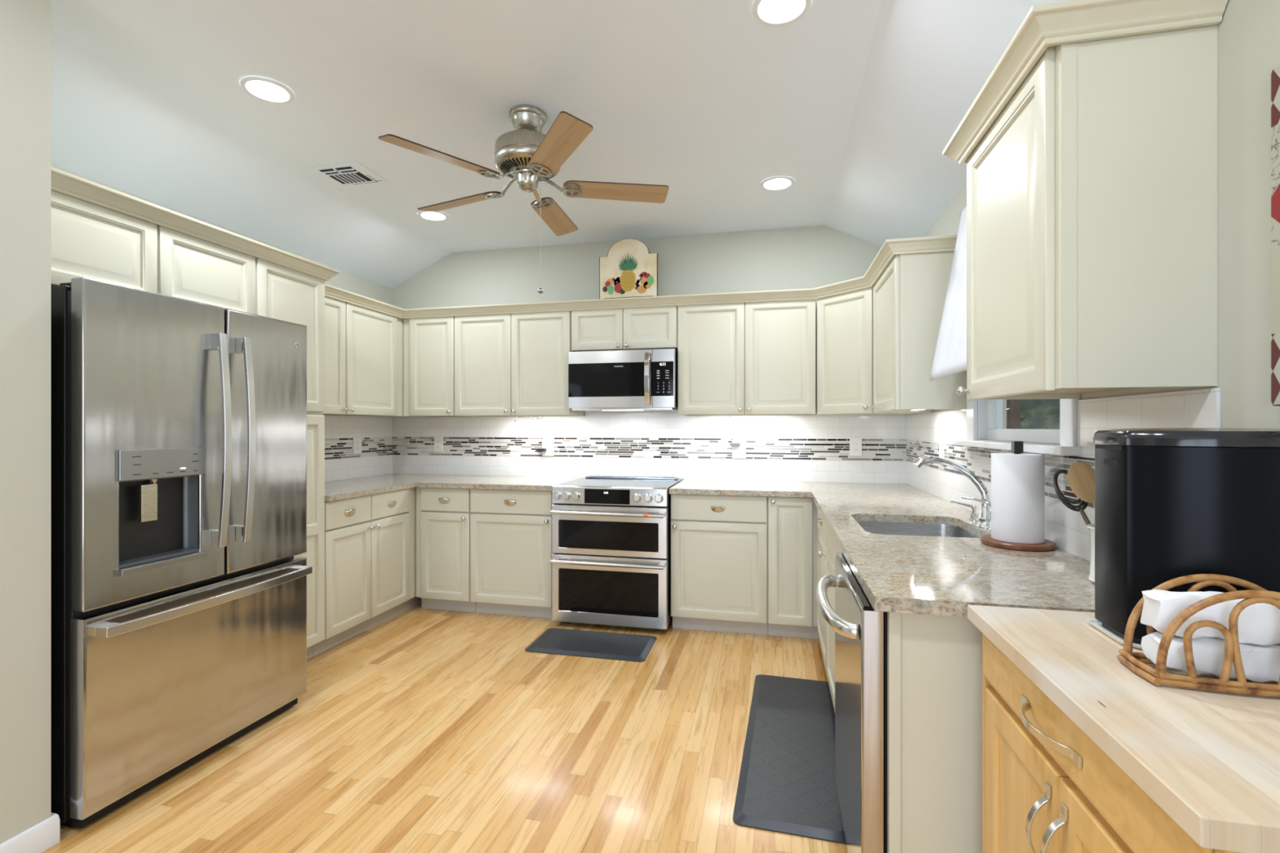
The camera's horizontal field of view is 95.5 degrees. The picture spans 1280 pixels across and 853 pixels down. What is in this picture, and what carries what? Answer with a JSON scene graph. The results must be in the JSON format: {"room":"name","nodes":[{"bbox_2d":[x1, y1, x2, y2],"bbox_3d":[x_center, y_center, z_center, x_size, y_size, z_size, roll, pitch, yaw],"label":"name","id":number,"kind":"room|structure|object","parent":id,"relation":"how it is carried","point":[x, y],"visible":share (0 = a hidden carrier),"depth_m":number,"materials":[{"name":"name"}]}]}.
{"room":"kitchen","nodes":[
{"label":"kitchen","id":0,"kind":"room"},
{"bbox_2d":[0,0,51,844],"bbox_3d":[-2.554,-0.058,0.663,0.895,2.715,2.557,0,0,13],"label":"wall","id":1,"kind":"structure","parent":0,"point":[25,25],"depth_m":1.75,"materials":[{"name":"paint"}]},
{"bbox_2d":[0,813,60,852],"bbox_3d":[-2.162,1.256,0.581,0.125,0.088,2.572,0,0,13],"label":"baseboard","id":2,"kind":"structure","parent":1,"relation":"attached to","point":[46,834],"depth_m":1.77,"materials":[{"name":"white paint"}]},
{"bbox_2d":[51,164,391,417],"bbox_3d":[-2.449,0.074,3.408,0.120,2.452,2.957,0,0,13],"label":"wall","id":3,"kind":"structure","parent":0,"point":[344,280],"depth_m":4.32,"materials":[{"name":"paint"}]},
{"bbox_2d":[51,190,255,314],"bbox_3d":[-2.280,-0.670,2.437,0.620,0.340,0.968,0,0,13],"label":"upper cabinet","id":4,"kind":"object","parent":3,"relation":"attached to","point":[89,240],"visible":0.65,"depth_m":2.33,"materials":[{"name":"beige paint"}]},
{"bbox_2d":[51,167,340,280],"bbox_3d":[-2.020,-0.859,2.623,0.296,0.062,1.487,0,0,13],"label":"crown molding","id":5,"kind":"structure","parent":4,"relation":"attached to","point":[63,182],"depth_m":2.42,"materials":[{"name":"beige paint"}]},
{"bbox_2d":[324,415,392,481],"bbox_3d":[-2.219,0.158,4.121,0.009,0.484,1.449,0,0,13],"label":"tile backsplash","id":6,"kind":"structure","parent":3,"relation":"attached to","point":[375,459],"depth_m":4.42,"materials":[{"name":"white tile"}]},
{"bbox_2d":[352,436,361,454],"bbox_3d":[-2.143,0.140,4.412,0.008,0.130,0.090,0,0,13],"label":"wall outlet","id":7,"kind":"object","parent":6,"relation":"attached to","point":[357,441],"visible":1,"depth_m":4.40,"materials":[{"name":"white plastic"}]},
{"bbox_2d":[322,296,424,417],"bbox_3d":[-2.045,-0.463,4.087,0.362,0.755,1.454,0,0,13],"label":"upper cabinet","id":8,"kind":"object","parent":3,"relation":"attached to","point":[364,346],"visible":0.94,"depth_m":4.02,"materials":[{"name":"beige paint"}]},
{"bbox_2d":[41,602,848,852],"bbox_3d":[-0.956,1.325,0.756,8.200,0.050,7.850,0,0,13],"label":"floor","id":9,"kind":"structure","parent":0,"point":[420,731],"depth_m":2.29,"materials":[{"name":"brown wood"}]},
{"bbox_2d":[51,277,312,828],"bbox_3d":[-2.004,0.412,2.360,0.853,1.776,0.908,0,0,13],"label":"refrigerator","id":10,"kind":"object","parent":9,"relation":"on","point":[179,425],"visible":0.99,"depth_m":2.09,"materials":[{"name":"silver metal"}]},
{"bbox_2d":[255,257,324,659],"bbox_3d":[-2.123,0.230,3.128,0.620,2.140,0.444,0,0,13],"label":"pantry cabinet","id":11,"kind":"object","parent":9,"relation":"on","point":[282,293],"visible":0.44,"depth_m":3.19,"materials":[{"name":"beige paint"}]},
{"bbox_2d":[312,487,421,656],"bbox_3d":[-1.916,0.861,3.955,0.654,0.878,1.255,0,0,13],"label":"base cabinet","id":12,"kind":"object","parent":9,"relation":"on","point":[371,540],"visible":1,"depth_m":3.63,"materials":[{"name":"beige paint"}]},
{"bbox_2d":[324,473,581,502],"bbox_3d":[-1.399,0.403,3.935,1.674,0.034,1.445,0,0,13],"label":"countertop","id":13,"kind":"structure","parent":12,"relation":"on","point":[338,490],"depth_m":4.00,"materials":[{"name":"beige stone"}]},
{"bbox_2d":[416,487,475,612],"bbox_3d":[-1.316,0.861,4.315,0.423,0.878,0.634,0,0,13],"label":"base cabinet","id":14,"kind":"object","parent":9,"relation":"on","point":[442,514],"visible":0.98,"depth_m":4.04,"materials":[{"name":"beige paint"}]},
{"bbox_2d":[470,488,554,618],"bbox_3d":[-0.803,0.861,4.198,0.622,0.878,0.634,0,0,13],"label":"base cabinet","id":15,"kind":"object","parent":9,"relation":"on","point":[511,553],"visible":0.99,"depth_m":3.93,"materials":[{"name":"beige paint"}]},
{"bbox_2d":[524,627,657,662],"bbox_3d":[-0.283,1.291,3.480,0.715,0.016,0.395,0,0,13],"label":"floor mat","id":16,"kind":"object","parent":9,"relation":"on","point":[573,642],"visible":1,"depth_m":3.43,"materials":[{"name":"grey rubber"}]},
{"bbox_2d":[550,475,683,630],"bbox_3d":[-0.133,0.834,3.999,0.757,0.933,0.748,0,0,13],"label":"range","id":17,"kind":"object","parent":9,"relation":"on","point":[611,561],"visible":1,"depth_m":3.69,"materials":[{"name":"silver metal"}]},
{"bbox_2d":[556,476,683,488],"bbox_3d":[-0.122,0.382,4.046,0.755,0.006,0.650,0,0,13],"label":"cooktop","id":18,"kind":"object","parent":17,"relation":"in","point":[612,482],"depth_m":4.02,"materials":[{"name":"black glass"}]},
{"bbox_2d":[671,493,768,635],"bbox_3d":[0.548,0.861,3.890,0.602,0.878,0.634,0,0,13],"label":"base cabinet","id":19,"kind":"object","parent":9,"relation":"on","point":[719,544],"visible":0.99,"depth_m":3.62,"materials":[{"name":"beige paint"}]},
{"bbox_2d":[668,480,1094,617],"bbox_3d":[0.751,0.403,2.731,1.521,0.034,2.836,0,0,13],"label":"countertop","id":20,"kind":"structure","parent":19,"relation":"on","point":[937,575],"depth_m":1.71,"materials":[{"name":"beige stone"}]},
{"bbox_2d":[857,521,978,537],"bbox_3d":[1.090,0.520,2.305,0.466,0.200,0.546,0,0,13],"label":"sink","id":21,"kind":"object","parent":20,"relation":"in","point":[876,527],"visible":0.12,"depth_m":2.54,"materials":[{"name":"silver metal"}]},
{"bbox_2d":[913,455,991,530],"bbox_3d":[1.243,0.249,2.273,0.310,0.274,0.114,0,0,37],"label":"faucet","id":22,"kind":"object","parent":20,"relation":"on","point":[984,516],"visible":0.71,"depth_m":2.24,"materials":[{"name":"silver metal"}]},
{"bbox_2d":[950,500,978,521],"bbox_3d":[1.349,0.347,2.410,0.106,0.078,0.039,0,0,13],"label":"soap dispenser","id":23,"kind":"object","parent":20,"relation":"on","point":[973,515],"visible":0.98,"depth_m":2.40,"materials":[{"name":"silver metal"}]},
{"bbox_2d":[980,440,1056,551],"bbox_3d":[1.232,0.215,1.899,0.206,0.340,0.206,0,0,13],"label":"paper towel holder","id":24,"kind":"object","parent":20,"relation":"on","point":[1017,446],"visible":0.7,"depth_m":1.84,"materials":[{"name":"brown wood"}]},
{"bbox_2d":[991,453,1044,543],"bbox_3d":[1.232,0.227,1.899,0.147,0.279,0.147,0,0,13],"label":"paper towel roll","id":25,"kind":"object","parent":24,"relation":"on","point":[1017,480],"visible":1,"depth_m":1.84,"materials":[{"name":"white paper"}]},
{"bbox_2d":[1086,523,1094,583],"bbox_3d":[1.170,0.316,1.425,0.120,0.140,0.120,0,0,13],"label":"utensil crock","id":26,"kind":"object","parent":20,"relation":"on","point":[1091,526],"visible":0.17,"depth_m":1.44,"materials":[{"name":"white ceramic"}]},
{"bbox_2d":[1053,469,1091,525],"bbox_3d":[1.155,0.243,1.496,0.060,0.256,0.209,0,0,-10],"label":"ladle","id":27,"kind":"object","parent":26,"relation":"in","point":[1063,499],"visible":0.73,"depth_m":1.53,"materials":[{"name":"black metal"}]},
{"bbox_2d":[1066,462,1094,507],"bbox_3d":[1.163,0.230,1.463,0.038,0.278,0.158,0,0,-17],"label":"wooden spoon","id":28,"kind":"object","parent":26,"relation":"in","point":[1081,476],"visible":0.7,"depth_m":1.50,"materials":[{"name":"brown wood"}]},
{"bbox_2d":[733,674,846,844],"bbox_3d":[0.640,1.291,2.426,0.385,0.016,1.190,0,0,15],"label":"floor mat","id":29,"kind":"object","parent":9,"relation":"on","point":[787,784],"visible":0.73,"depth_m":2.22,"materials":[{"name":"grey rubber"}]},
{"bbox_2d":[768,496,817,639],"bbox_3d":[0.989,0.861,3.790,0.300,0.878,0.634,0,0,13],"label":"base cabinet","id":30,"kind":"object","parent":9,"relation":"on","point":[793,528],"visible":0.96,"depth_m":3.52,"materials":[{"name":"beige paint"}]},
{"bbox_2d":[817,508,827,671],"bbox_3d":[1.260,0.861,3.067,0.654,0.878,0.640,0,0,13],"label":"base cabinet","id":31,"kind":"object","parent":9,"relation":"on","point":[821,525],"visible":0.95,"depth_m":3.09,"materials":[{"name":"beige paint"}]},
{"bbox_2d":[826,524,841,712],"bbox_3d":[1.093,0.861,2.332,0.654,0.878,0.860,0,0,13],"label":"base cabinet","id":32,"kind":"object","parent":9,"relation":"on","point":[832,546],"visible":0.09,"depth_m":2.60,"materials":[{"name":"beige paint"}]},
{"bbox_2d":[816,552,887,852],"bbox_3d":[0.846,0.862,1.614,0.680,0.876,0.606,0,0,13],"label":"dishwasher","id":33,"kind":"object","parent":9,"relation":"on","point":[860,631],"visible":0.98,"depth_m":1.43,"materials":[{"name":"silver metal"}]},
{"bbox_2d":[883,611,887,852],"bbox_3d":[0.912,0.814,1.604,0.546,0.772,0.584,0,0,13],"label":"panel","id":34,"kind":"object","parent":33,"relation":"in","point":[885,614],"depth_m":1.38,"materials":[{"name":"black"}]},
{"bbox_2d":[887,612,982,852],"bbox_3d":[0.888,0.861,1.292,0.629,0.879,0.024,0,0,13],"label":"end panel","id":35,"kind":"object","parent":9,"relation":"on","point":[935,662],"visible":0.19,"depth_m":1.33,"materials":[{"name":"beige paint"}]},
{"bbox_2d":[982,633,1238,852],"bbox_3d":[0.861,0.859,0.871,0.489,0.882,0.690,0,0,13],"label":"base cabinet","id":36,"kind":"object","parent":9,"relation":"on","point":[1047,787],"visible":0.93,"depth_m":0.94,"materials":[{"name":"brown wood"}]},
{"bbox_2d":[967,604,1279,852],"bbox_3d":[0.867,0.401,0.867,0.478,0.031,0.708,0,0,13],"label":"countertop","id":37,"kind":"structure","parent":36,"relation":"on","point":[1209,760],"depth_m":0.76,"materials":[{"name":"beige wood"}]},
{"bbox_2d":[1086,427,1279,649],"bbox_3d":[0.998,0.193,1.016,0.301,0.384,0.195,0,0,13],"label":"bin","id":38,"kind":"object","parent":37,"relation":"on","point":[1171,503],"visible":0.65,"depth_m":0.97,"materials":[{"name":"black plastic"}]},
{"bbox_2d":[1086,618,1142,649],"bbox_3d":[0.998,0.381,1.016,0.301,0.009,0.195,0,0,13],"label":"tray","id":39,"kind":"object","parent":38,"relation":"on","point":[1117,635],"depth_m":1.07,"materials":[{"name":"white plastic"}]},
{"bbox_2d":[1116,573,1279,697],"bbox_3d":[0.897,0.308,0.875,0.263,0.151,0.108,0,0,13],"label":"basket","id":40,"kind":"object","parent":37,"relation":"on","point":[1137,662],"visible":0.64,"depth_m":0.85,"materials":[{"name":"wicker"}]},
{"bbox_2d":[1141,631,1279,682],"bbox_3d":[0.898,0.346,0.881,0.216,0.058,0.060,0,0,13],"label":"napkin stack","id":41,"kind":"object","parent":40,"relation":"in","point":[1261,664],"visible":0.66,"depth_m":0.86,"materials":[{"name":"white"}]},
{"bbox_2d":[1140,589,1279,645],"bbox_3d":[0.898,0.288,0.880,0.224,0.074,0.059,0,0,13],"label":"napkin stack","id":42,"kind":"object","parent":41,"relation":"on","point":[1258,624],"visible":0.62,"depth_m":0.86,"materials":[{"name":"white paper"}]},
{"bbox_2d":[51,0,1066,288],"bbox_3d":[-0.717,-1.330,1.782,4.220,0.470,5.557,0,0,13],"label":"ceiling","id":43,"kind":"structure","parent":0,"point":[858,103],"depth_m":2.54,"materials":[{"name":"paint"}]},
{"bbox_2d":[240,75,294,103],"bbox_3d":[-1.561,-1.409,2.439,0.196,0.010,0.196,0,0,13],"label":"recessed light","id":44,"kind":"object","parent":43,"relation":"in","point":[268,90],"visible":1,"depth_m":2.42,"materials":[{"name":"white paint"}]},
{"bbox_2d":[309,162,388,186],"bbox_3d":[-1.626,-1.409,3.258,0.310,0.012,0.250,0,0,13],"label":"ceiling vent","id":45,"kind":"object","parent":43,"relation":"in","point":[353,174],"visible":1,"depth_m":3.24,"materials":[{"name":"metal"}]},
{"bbox_2d":[417,210,448,221],"bbox_3d":[-1.380,-1.409,3.881,0.196,0.010,0.196,0,0,13],"label":"recessed light","id":46,"kind":"object","parent":43,"relation":"in","point":[429,215],"visible":0.98,"depth_m":3.87,"materials":[{"name":"white paint"}]},
{"bbox_2d":[377,104,668,293],"bbox_3d":[-0.507,-1.009,2.664,1.244,0.811,1.208,0,0,13],"label":"ceiling fan","id":47,"kind":"object","parent":43,"relation":"hanging from","point":[529,156],"visible":1,"depth_m":2.56,"materials":[{"name":"brown wood"}]},
{"bbox_2d":[760,176,795,191],"bbox_3d":[0.796,-1.409,3.371,0.196,0.010,0.196,0,0,13],"label":"recessed light","id":48,"kind":"object","parent":43,"relation":"in","point":[775,183],"visible":1,"depth_m":3.36,"materials":[{"name":"white paint"}]},
{"bbox_2d":[751,0,812,26],"bbox_3d":[0.474,-1.409,1.949,0.196,0.010,0.196,0,0,13],"label":"recessed light","id":49,"kind":"object","parent":43,"relation":"in","point":[773,13],"visible":1,"depth_m":1.97,"materials":[{"name":"white paint"}]},
{"bbox_2d":[391,225,881,417],"bbox_3d":[-0.108,-0.058,4.452,4.220,2.715,0.120,0,0,13],"label":"wall","id":50,"kind":"structure","parent":0,"point":[819,255],"depth_m":4.32,"materials":[{"name":"paint"}]},
{"bbox_2d":[403,316,456,417],"bbox_3d":[-1.573,-0.463,4.534,0.436,0.755,0.358,0,0,13],"label":"upper cabinet","id":51,"kind":"object","parent":50,"relation":"attached to","point":[428,343],"visible":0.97,"depth_m":4.39,"materials":[{"name":"beige paint"}]},
{"bbox_2d":[454,311,584,416],"bbox_3d":[-0.912,-0.463,4.383,0.914,0.755,0.358,0,0,13],"label":"upper cabinet","id":52,"kind":"object","parent":50,"relation":"attached to","point":[508,364],"visible":0.99,"depth_m":4.24,"materials":[{"name":"beige paint"}]},
{"bbox_2d":[571,306,677,351],"bbox_3d":[-0.089,-0.693,4.195,0.768,0.295,0.358,0,0,13],"label":"upper cabinet","id":53,"kind":"object","parent":50,"relation":"attached to","point":[647,327],"visible":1,"depth_m":4.05,"materials":[{"name":"beige paint"}]},
{"bbox_2d":[568,348,677,411],"bbox_3d":[-0.098,-0.322,4.142,0.752,0.412,0.453,0,0,13],"label":"microwave","id":54,"kind":"object","parent":53,"relation":"attached to","point":[631,380],"visible":0.99,"depth_m":3.98,"materials":[{"name":"silver metal"}]},
{"bbox_2d":[392,411,906,484],"bbox_3d":[-0.122,0.136,4.389,3.964,0.529,0.009,0,0,13],"label":"tile backsplash","id":55,"kind":"structure","parent":50,"relation":"attached to","point":[665,444],"depth_m":4.33,"materials":[{"name":"white tile"}]},
{"bbox_2d":[434,436,443,452],"bbox_3d":[-1.639,0.140,4.725,0.080,0.130,0.008,0,0,13],"label":"wall outlet","id":56,"kind":"object","parent":55,"relation":"attached to","point":[438,441],"visible":1,"depth_m":4.72,"materials":[{"name":"white plastic"}]},
{"bbox_2d":[535,433,546,451],"bbox_3d":[-0.770,0.051,4.501,0.083,0.271,0.040,0,0,13],"label":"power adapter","id":57,"kind":"object","parent":55,"relation":"attached to","point":[537,449],"visible":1,"depth_m":4.48,"materials":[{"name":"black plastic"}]},
{"bbox_2d":[542,436,554,456],"bbox_3d":[-0.714,0.150,4.514,0.098,0.150,0.008,0,0,13],"label":"wall outlet","id":58,"kind":"object","parent":55,"relation":"attached to","point":[548,442],"visible":1,"depth_m":4.51,"materials":[{"name":"white plastic"}]},
{"bbox_2d":[728,417,740,445],"bbox_3d":[0.676,0.025,4.171,0.083,0.218,0.040,0,0,13],"label":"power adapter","id":59,"kind":"object","parent":55,"relation":"attached to","point":[731,443],"visible":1,"depth_m":4.16,"materials":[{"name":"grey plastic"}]},
{"bbox_2d":[732,439,746,458],"bbox_3d":[0.713,0.155,4.189,0.098,0.140,0.008,0,0,13],"label":"wall outlet","id":60,"kind":"object","parent":55,"relation":"attached to","point":[738,451],"visible":0.94,"depth_m":4.18,"materials":[{"name":"white plastic"}]},
{"bbox_2d":[849,437,862,456],"bbox_3d":[1.489,0.135,4.012,0.080,0.130,0.008,0,0,13],"label":"wall outlet","id":61,"kind":"object","parent":55,"relation":"attached to","point":[855,443],"visible":1,"depth_m":4.01,"materials":[{"name":"white plastic"}]},
{"bbox_2d":[677,299,815,415],"bbox_3d":[0.729,-0.463,4.008,0.907,0.755,0.358,0,0,13],"label":"upper cabinet","id":62,"kind":"object","parent":50,"relation":"attached to","point":[752,357],"visible":1,"depth_m":3.86,"materials":[{"name":"beige paint"}]},
{"bbox_2d":[324,234,957,318],"bbox_3d":[-0.172,-0.859,3.506,3.678,0.062,1.151,0,0,13],"label":"crown molding","id":63,"kind":"structure","parent":62,"relation":"attached to","point":[891,247],"depth_m":3.88,"materials":[{"name":"beige paint"}]},
{"bbox_2d":[599,238,657,298],"bbox_3d":[-0.081,-1.099,4.030,0.416,0.415,0.024,0,0,13],"label":"board","id":64,"kind":"object","parent":63,"relation":"on","point":[628,269],"visible":0.99,"depth_m":4.02,"materials":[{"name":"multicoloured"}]},
{"bbox_2d":[813,286,929,415],"bbox_3d":[1.449,-0.463,3.721,0.618,0.755,0.611,0,0,13],"label":"upper cabinet","id":65,"kind":"object","parent":50,"relation":"attached to","point":[844,321],"visible":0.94,"depth_m":3.60,"materials":[{"name":"beige paint"}]},
{"bbox_2d":[911,0,1279,445],"bbox_3d":[1.271,0.071,1.278,0.120,2.458,5.457,0,0,13],"label":"wall","id":66,"kind":"structure","parent":0,"point":[1249,30],"depth_m":1.14,"materials":[{"name":"paint"}]},
{"bbox_2d":[867,251,966,413],"bbox_3d":[1.438,-0.463,3.078,0.352,0.755,0.650,0,0,13],"label":"upper cabinet","id":67,"kind":"object","parent":66,"relation":"attached to","point":[908,295],"visible":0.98,"depth_m":2.78,"materials":[{"name":"beige paint"}]},
{"bbox_2d":[953,398,1082,456],"bbox_3d":[1.440,-0.417,2.213,0.165,1.005,1.045,0,0,13],"label":"window","id":68,"kind":"structure","parent":66,"relation":"in","point":[1032,420],"depth_m":2.19,"materials":[{"name":"white paint"}]},
{"bbox_2d":[906,387,1220,561],"bbox_3d":[1.498,0.158,2.568,0.009,0.484,2.824,0,0,13],"label":"tile backsplash","id":69,"kind":"structure","parent":66,"relation":"attached to","point":[1066,527],"depth_m":1.82,"materials":[{"name":"white tile"}]},
{"bbox_2d":[938,440,944,458],"bbox_3d":[1.611,0.135,3.110,0.010,0.120,0.085,0,0,13],"label":"wall outlet","id":70,"kind":"object","parent":69,"relation":"attached to","point":[941,444],"visible":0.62,"depth_m":3.10,"materials":[{"name":"white plastic"}]},
{"bbox_2d":[956,24,1217,400],"bbox_3d":[1.087,-0.461,1.509,0.341,0.758,0.564,0,0,13],"label":"upper cabinet","id":71,"kind":"object","parent":66,"relation":"attached to","point":[1092,193],"visible":1,"depth_m":1.25,"materials":[{"name":"beige paint"}]},
{"bbox_2d":[942,0,1227,164],"bbox_3d":[1.077,-0.859,1.512,0.357,0.062,0.668,0,0,13],"label":"crown molding","id":72,"kind":"structure","parent":71,"relation":"attached to","point":[1046,25],"depth_m":1.23,"materials":[{"name":"beige paint"}]},
{"bbox_2d":[1271,64,1279,405],"bbox_3d":[1.110,-0.340,0.896,0.021,0.604,0.300,0,0,13],"label":"wall picture","id":73,"kind":"object","parent":66,"relation":"attached to","point":[1275,73],"visible":1,"depth_m":1.03,"materials":[{"name":"multicoloured"}]},
{"bbox_3d":[1.391,-0.975,2.219,0.062,0.026,0.905,0,0,13],"label":"curtain rod","id":74,"kind":"object","parent":66,"relation":"attached to","visible":0},
{"bbox_2d":[929,206,966,381],"bbox_3d":[1.285,-0.589,2.232,0.155,0.766,0.800,0,0,13],"label":"curtain","id":75,"kind":"object","parent":74,"relation":"hanging from","point":[950,353],"visible":0.36,"depth_m":2.47,"materials":[{"name":"white fabric"}]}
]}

